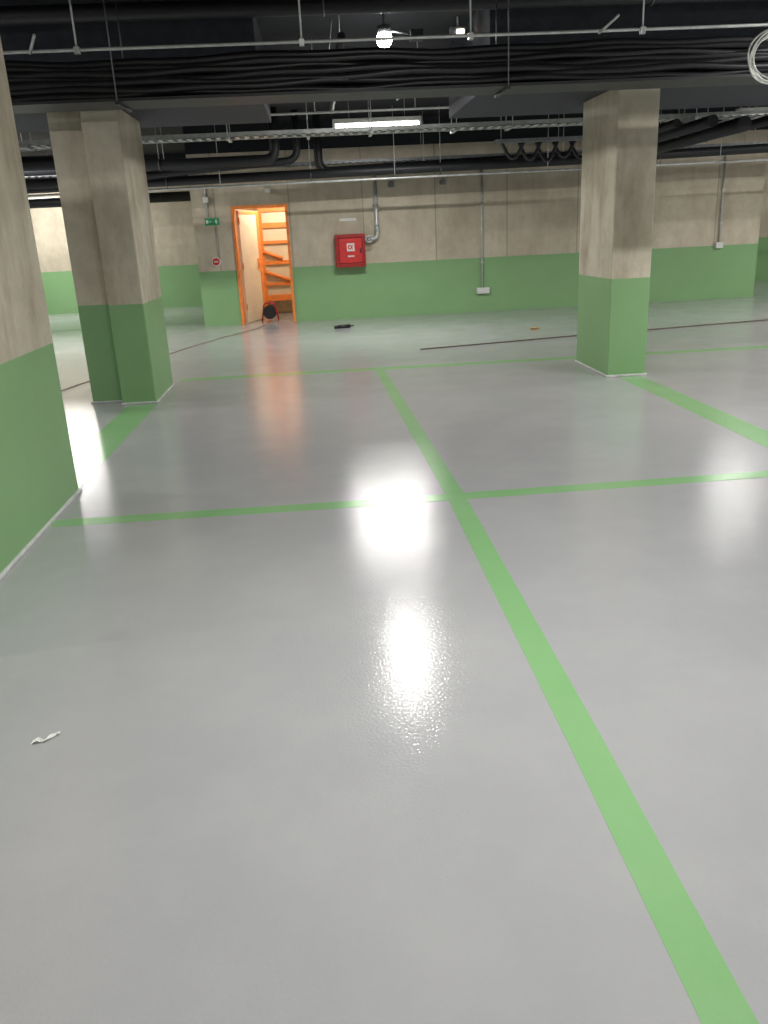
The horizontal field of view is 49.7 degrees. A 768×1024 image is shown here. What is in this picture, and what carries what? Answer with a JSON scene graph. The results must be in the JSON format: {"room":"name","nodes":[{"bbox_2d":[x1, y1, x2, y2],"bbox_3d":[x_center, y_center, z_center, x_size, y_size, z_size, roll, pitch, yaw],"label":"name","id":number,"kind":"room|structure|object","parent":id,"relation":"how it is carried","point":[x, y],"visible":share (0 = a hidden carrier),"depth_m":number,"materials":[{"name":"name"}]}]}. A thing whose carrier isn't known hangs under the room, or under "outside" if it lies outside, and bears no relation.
{"room":"parking garage","nodes":[
{"label":"parking garage","id":0,"kind":"room"},
{"bbox_2d":[21,155,55,170],"bbox_3d":[-7.043,-4.770,10.616,6.900,0.982,0.204,-4,19,-3],"label":"ceiling pipe","id":1,"kind":"object","parent":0,"point":[29,163],"depth_m":10.82,"materials":[{"name":"black metal"}]},
{"bbox_2d":[25,178,57,188],"bbox_3d":[-7.263,-4.544,10.356,6.400,1.222,0.144,-4,19,-3],"label":"ceiling pipe","id":2,"kind":"object","parent":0,"point":[47,183],"depth_m":10.65,"materials":[{"name":"black metal"}]},
{"bbox_2d":[28,191,190,208],"bbox_3d":[-7.433,-6.883,17.175,7.200,1.162,0.224,-4,19,-3],"label":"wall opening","id":3,"kind":"object","parent":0,"point":[49,202],"depth_m":17.39,"materials":[{"name":"black"}]},
{"bbox_2d":[27,153,202,314],"bbox_3d":[-7.652,-6.573,19.932,8.050,3.500,0.250,-4,19,-3],"label":"wall","id":4,"kind":"structure","parent":0,"point":[173,226],"depth_m":20.03,"materials":[{"name":"green concrete"}]},
{"bbox_2d":[0,18,270,132],"bbox_3d":[-3.587,-4.207,8.050,4.800,0.720,2.150,-4,19,-3],"label":"panel","id":5,"kind":"object","parent":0,"point":[228,30],"depth_m":7.11,"materials":[{"name":"black metal"}]},
{"bbox_2d":[0,0,476,156],"bbox_3d":[1.316,-4.411,6.433,24.500,0.250,29.250,-4,19,-3],"label":"ceiling","id":6,"kind":"structure","parent":0,"point":[287,28],"depth_m":8.64,"materials":[{"name":"paint"}]},
{"bbox_2d":[24,107,279,175],"bbox_3d":[-6.182,-5.693,13.023,9.030,0.862,0.184,-4,19,-3],"label":"ceiling pipe","id":7,"kind":"object","parent":6,"relation":"hanging from","point":[266,159],"depth_m":13.26,"materials":[{"name":"grey metal"}]},
{"bbox_2d":[146,110,299,178],"bbox_3d":[-2.906,-5.970,13.547,3.064,0.980,0.270,-4,19,-3],"label":"ceiling pipe","id":8,"kind":"object","parent":6,"relation":"hanging from","point":[288,160],"depth_m":13.62,"materials":[{"name":"black metal"}]},
{"bbox_2d":[332,103,421,127],"bbox_3d":[-0.108,-5.782,11.859,1.280,0.509,0.120,-4,19,-3],"label":"tube light","id":9,"kind":"object","parent":6,"relation":"hanging from","point":[397,120],"visible":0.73,"depth_m":11.88,"materials":[{"name":"white plastic"}]},
{"bbox_2d":[3,0,767,54],"bbox_3d":[1.404,-3.709,5.784,23.800,0.670,0.176,-4,19,-3],"label":"conduit","id":10,"kind":"object","parent":6,"relation":"hanging from","point":[642,30],"depth_m":5.84,"materials":[{"name":"grey metal"}]},
{"bbox_2d":[4,0,767,113],"bbox_3d":[1.379,-3.693,6.219,23.800,0.974,0.440,-4,19,-3],"label":"cable bundle","id":11,"kind":"object","parent":6,"relation":"attached to","point":[252,77],"visible":0.98,"depth_m":6.12,"materials":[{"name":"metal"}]},
{"bbox_2d":[18,100,767,150],"bbox_3d":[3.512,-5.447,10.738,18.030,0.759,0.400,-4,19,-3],"label":"cable tray","id":12,"kind":"object","parent":6,"relation":"attached to","point":[684,117],"visible":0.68,"depth_m":10.56,"materials":[{"name":"metal"}]},
{"bbox_2d":[24,106,767,178],"bbox_3d":[0.670,-6.613,14.660,23.001,0.809,0.350,-4,19,-3],"label":"cable tray","id":13,"kind":"object","parent":6,"relation":"attached to","point":[404,159],"visible":0.34,"depth_m":14.68,"materials":[{"name":"metal"}]},
{"bbox_2d":[377,13,422,46],"bbox_3d":[0.143,-4.449,7.619,0.430,0.332,0.143,-4,19,-3],"label":"ceiling lamp","id":14,"kind":"object","parent":6,"relation":"hanging from","point":[383,30],"depth_m":7.61,"materials":[{"name":"white plastic"}]},
{"bbox_2d":[449,16,466,34],"bbox_3d":[0.717,-4.708,8.048,0.160,0.170,0.115,-4,19,-3],"label":"lamp","id":15,"kind":"object","parent":6,"relation":"attached to","point":[457,29],"visible":0.7,"depth_m":8.02,"materials":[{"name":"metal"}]},
{"bbox_2d":[493,136,582,162],"bbox_3d":[2.570,-6.019,12.976,1.700,1.029,0.260,-4,19,-3],"label":"cable loop","id":16,"kind":"object","parent":6,"relation":"hanging from","point":[572,140],"visible":0.91,"depth_m":12.99,"materials":[{"name":"rubber"}]},
{"bbox_2d":[718,106,755,123],"bbox_3d":[6.137,-6.338,12.562,0.450,0.489,4.403,-4,19,-3],"label":"cable tray","id":17,"kind":"object","parent":6,"relation":"attached to","point":[755,106],"visible":0.02,"depth_m":14.14,"materials":[{"name":"metal"}]},
{"bbox_2d":[735,107,767,110],"bbox_3d":[5.631,-6.089,12.075,0.980,0.599,0.120,-4,19,-3],"label":"tube light","id":18,"kind":"object","parent":6,"relation":"hanging from","point":[748,108],"visible":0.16,"depth_m":12.07,"materials":[{"name":"white plastic"}]},
{"bbox_2d":[747,29,767,84],"bbox_3d":[2.626,-3.295,5.536,0.377,0.808,0.111,-4,19,-3],"label":"coil","id":19,"kind":"object","parent":6,"relation":"hanging from","point":[755,73],"visible":1,"depth_m":5.61,"materials":[{"name":"plastic"}]},
{"bbox_2d":[235,209,292,311],"bbox_3d":[-2.104,-5.652,17.662,2.600,2.700,0.100,-4,19,-3],"label":"wall","id":20,"kind":"structure","parent":0,"point":[283,305],"depth_m":17.98,"materials":[{"name":"beige paint"}]},
{"bbox_2d":[329,15,344,114],"bbox_3d":[-0.567,-5.043,9.476,0.070,0.335,4.800,-4,19,-3],"label":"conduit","id":21,"kind":"object","parent":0,"point":[341,35],"depth_m":7.55,"materials":[{"name":"grey metal"}]},
{"bbox_2d":[271,98,448,115],"bbox_3d":[1.058,-5.135,9.898,23.000,0.584,0.028,-4,19,-3],"label":"conduit","id":22,"kind":"object","parent":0,"point":[436,107],"depth_m":9.89,"materials":[{"name":"grey metal"}]},
{"bbox_2d":[0,0,763,25],"bbox_3d":[1.286,-4.359,7.003,23.800,0.212,0.164,-4,19,-3],"label":"ceiling pipe","id":23,"kind":"object","parent":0,"point":[178,9],"depth_m":6.82,"materials":[{"name":"grey metal"}]},
{"bbox_2d":[0,280,767,1023],"bbox_3d":[1.489,-0.888,7.629,24.500,0.201,29.250,-4,19,-3],"label":"floor","id":24,"kind":"structure","parent":0,"point":[308,766],"depth_m":3.05,"materials":[{"name":"grey concrete"}]},
{"bbox_2d":[0,38,81,579],"bbox_3d":[-2.344,-1.389,3.899,0.618,3.500,2.448,-4,19,-3],"label":"concrete column","id":25,"kind":"structure","parent":24,"relation":"on","point":[38,481],"depth_m":4.76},
{"bbox_2d":[30,730,60,744],"bbox_3d":[-1.144,0.766,2.809,0.103,0.010,0.035,-13,21,-29],"label":"paper scrap","id":26,"kind":"object","parent":24,"relation":"on","point":[38,739],"visible":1,"depth_m":2.81,"materials":[{"name":"white paper"}]},
{"bbox_2d":[47,110,174,404],"bbox_3d":[-2.796,-2.583,8.603,0.723,2.780,1.088,-4,19,-3],"label":"concrete column","id":27,"kind":"structure","parent":24,"relation":"on","point":[99,162],"depth_m":8.22,"materials":[{"name":"beige concrete"}]},
{"bbox_2d":[61,321,268,390],"bbox_3d":[-3.069,-2.438,12.523,0.370,0.010,7.859,2,19,15],"label":"cable","id":28,"kind":"object","parent":24,"relation":"on","point":[267,321],"visible":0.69,"depth_m":13.11,"materials":[{"name":"black rubber"}]},
{"bbox_2d":[262,302,279,321],"bbox_3d":[-2.229,-3.917,16.223,0.342,0.353,0.222,-4,19,-3],"label":"cable reel","id":29,"kind":"object","parent":24,"relation":"on","point":[270,311],"visible":1,"depth_m":16.15,"materials":[{"name":"black plastic"}]},
{"bbox_2d":[257,207,291,305],"bbox_3d":[-1.921,-5.449,17.351,1.270,2.500,0.495,-4,19,-3],"label":"storage rack","id":30,"kind":"object","parent":24,"relation":"on","point":[272,221],"visible":0.3,"depth_m":17.18,"materials":[{"name":"orange paint"}]},
{"bbox_2d":[334,324,353,328],"bbox_3d":[-0.693,-3.227,14.426,0.363,0.060,0.060,-9,20,-17],"label":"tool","id":31,"kind":"object","parent":24,"relation":"on","point":[345,325],"visible":1,"depth_m":14.40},
{"bbox_2d":[420,319,767,349],"bbox_3d":[3.860,-2.687,12.240,6.994,0.016,0.062,-8,19,-14],"label":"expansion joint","id":32,"kind":"object","parent":24,"relation":"on","point":[763,319],"visible":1,"depth_m":11.91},
{"bbox_2d":[575,88,659,376],"bbox_3d":[2.454,-2.927,8.856,0.438,2.780,1.138,-4,19,-3],"label":"concrete column","id":33,"kind":"structure","parent":24,"relation":"on","point":[620,127],"depth_m":8.49,"materials":[{"name":"beige concrete"}]},
{"bbox_2d":[27,110,767,193],"bbox_3d":[0.889,-6.226,13.962,23.300,1.115,0.174,-4,19,-3],"label":"ceiling pipe","id":34,"kind":"object","parent":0,"point":[441,167],"depth_m":14.00,"materials":[{"name":"black metal"}]},
{"bbox_2d":[28,106,767,196],"bbox_3d":[0.906,-6.142,13.780,23.300,1.158,0.036,-4,19,-3],"label":"conduit","id":35,"kind":"object","parent":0,"point":[750,160],"depth_m":13.89,"materials":[{"name":"grey metal"}]},
{"bbox_2d":[311,114,573,168],"bbox_3d":[1.053,-6.395,14.236,4.521,0.986,0.140,-4,19,-3],"label":"ceiling pipe","id":36,"kind":"object","parent":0,"point":[317,142],"depth_m":14.24,"materials":[{"name":"black metal"}]},
{"bbox_2d":[182,105,767,326],"bbox_3d":[1.861,-5.589,15.659,10.750,3.500,0.250,-4,19,-3],"label":"wall","id":37,"kind":"structure","parent":0,"point":[425,257],"depth_m":15.62,"materials":[{"name":"green concrete"}]},
{"bbox_2d":[202,173,218,255],"bbox_3d":[-3.177,-5.407,15.134,0.188,1.440,0.060,-4,19,-3],"label":"conduit","id":38,"kind":"object","parent":37,"relation":"attached to","point":[205,199],"visible":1,"depth_m":15.04,"materials":[{"name":"metal"}]},
{"bbox_2d":[205,218,219,225],"bbox_3d":[-3.147,-5.311,15.192,0.260,0.120,0.016,-4,19,-3],"label":"exit sign","id":39,"kind":"object","parent":37,"relation":"attached to","point":[208,221],"visible":1,"depth_m":15.19,"materials":[{"name":"green plastic"}]},
{"bbox_2d":[212,257,220,265],"bbox_3d":[-3.114,-4.645,15.403,0.170,0.170,0.045,-4,19,-3],"label":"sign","id":40,"kind":"object","parent":37,"relation":"attached to","point":[216,261],"visible":1,"depth_m":15.39,"materials":[{"name":"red plastic"}]},
{"bbox_2d":[236,211,265,322],"bbox_3d":[-2.543,-4.766,16.113,0.100,2.040,0.912,3,19,15],"label":"door","id":41,"kind":"structure","parent":37,"relation":"in","point":[248,230],"depth_m":16.04,"materials":[{"name":"beige wood"}]},
{"bbox_2d":[230,204,295,324],"bbox_3d":[-2.249,-4.647,15.627,1.030,2.120,0.300,-4,19,-3],"label":"door frame","id":42,"kind":"structure","parent":37,"relation":"attached to","point":[233,208],"depth_m":15.43,"materials":[{"name":"orange paint"}]},
{"bbox_2d":[265,181,270,192],"bbox_3d":[-2.116,-5.939,15.023,0.100,0.300,0.100,-4,19,-3],"label":"junction box","id":43,"kind":"object","parent":37,"relation":"attached to","point":[267,190],"visible":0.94,"depth_m":15.01,"materials":[{"name":"white plastic"}]},
{"bbox_2d":[339,218,355,220],"bbox_3d":[-0.670,-5.413,15.366,0.310,0.050,0.012,-4,19,-3],"label":"label sign","id":44,"kind":"object","parent":37,"relation":"attached to","point":[341,219],"visible":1,"depth_m":15.36,"materials":[{"name":"white plastic"}]},
{"bbox_2d":[334,233,365,267],"bbox_3d":[-0.625,-4.862,15.434,0.550,0.580,0.240,-4,19,-3],"label":"cabinet","id":45,"kind":"object","parent":37,"relation":"attached to","point":[350,251],"visible":1,"depth_m":15.34,"materials":[{"name":"red metal"}]},
{"bbox_2d":[365,175,379,242],"bbox_3d":[-0.237,-5.555,15.212,0.287,1.182,0.282,-4,19,-3],"label":"supply pipe","id":46,"kind":"object","parent":37,"relation":"attached to","point":[368,238],"visible":0.98,"depth_m":15.24,"materials":[{"name":"metal"}]},
{"bbox_2d":[388,175,393,186],"bbox_3d":[0.124,-6.094,15.157,0.100,0.300,0.100,-4,19,-3],"label":"junction box","id":47,"kind":"object","parent":37,"relation":"attached to","point":[390,184],"visible":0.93,"depth_m":15.15,"materials":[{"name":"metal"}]},
{"bbox_2d":[439,172,445,184],"bbox_3d":[1.070,-6.160,15.214,0.100,0.300,0.100,-4,19,-3],"label":"junction box","id":48,"kind":"object","parent":37,"relation":"attached to","point":[442,182],"visible":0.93,"depth_m":15.21,"materials":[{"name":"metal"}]},
{"bbox_2d":[477,170,489,293],"bbox_3d":[1.853,-5.269,15.589,0.240,2.260,0.078,-4,19,-3],"label":"conduit","id":49,"kind":"object","parent":37,"relation":"attached to","point":[482,290],"visible":0.99,"depth_m":15.70,"materials":[{"name":"metal"}]},
{"bbox_2d":[715,156,726,247],"bbox_3d":[6.429,-5.878,15.771,0.140,1.650,0.070,-4,19,-3],"label":"conduit","id":50,"kind":"object","parent":37,"relation":"attached to","point":[718,244],"visible":1,"depth_m":15.83,"materials":[{"name":"metal"}]},
{"bbox_2d":[449,0,767,118],"bbox_3d":[3.002,-4.721,8.612,4.340,0.720,2.400,-4,19,-3],"label":"panel","id":51,"kind":"object","parent":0,"point":[736,12],"depth_m":7.45,"materials":[{"name":"grey metal"}]},
{"bbox_2d":[658,119,680,132],"bbox_3d":[3.457,-5.649,11.591,0.250,0.922,3.552,-4,19,-3],"label":"ceiling pipe","id":52,"kind":"object","parent":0,"point":[675,123],"depth_m":10.18,"materials":[{"name":"black plastic"}]},
{"bbox_2d":[657,109,718,142],"bbox_3d":[3.904,-5.678,11.628,0.290,0.932,3.573,-4,19,-3],"label":"ceiling pipe","id":53,"kind":"object","parent":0,"point":[709,121],"depth_m":10.61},
{"bbox_2d":[657,108,751,153],"bbox_3d":[4.304,-5.676,11.672,0.330,1.002,3.594,-4,19,-3],"label":"ceiling pipe","id":54,"kind":"object","parent":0,"point":[741,124],"depth_m":10.95,"materials":[{"name":"black plastic"}]},
{"bbox_2d":[673,108,767,133],"bbox_3d":[4.751,-5.745,11.671,0.270,0.912,3.562,-4,19,-3],"label":"ceiling pipe","id":55,"kind":"object","parent":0,"point":[762,121],"depth_m":10.58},
{"bbox_2d":[755,153,767,280],"bbox_3d":[9.512,-7.314,19.632,5.700,3.500,0.250,-4,19,-3],"label":"wall","id":56,"kind":"structure","parent":0,"point":[761,274],"depth_m":19.74,"materials":[{"name":"green concrete"}]}
]}

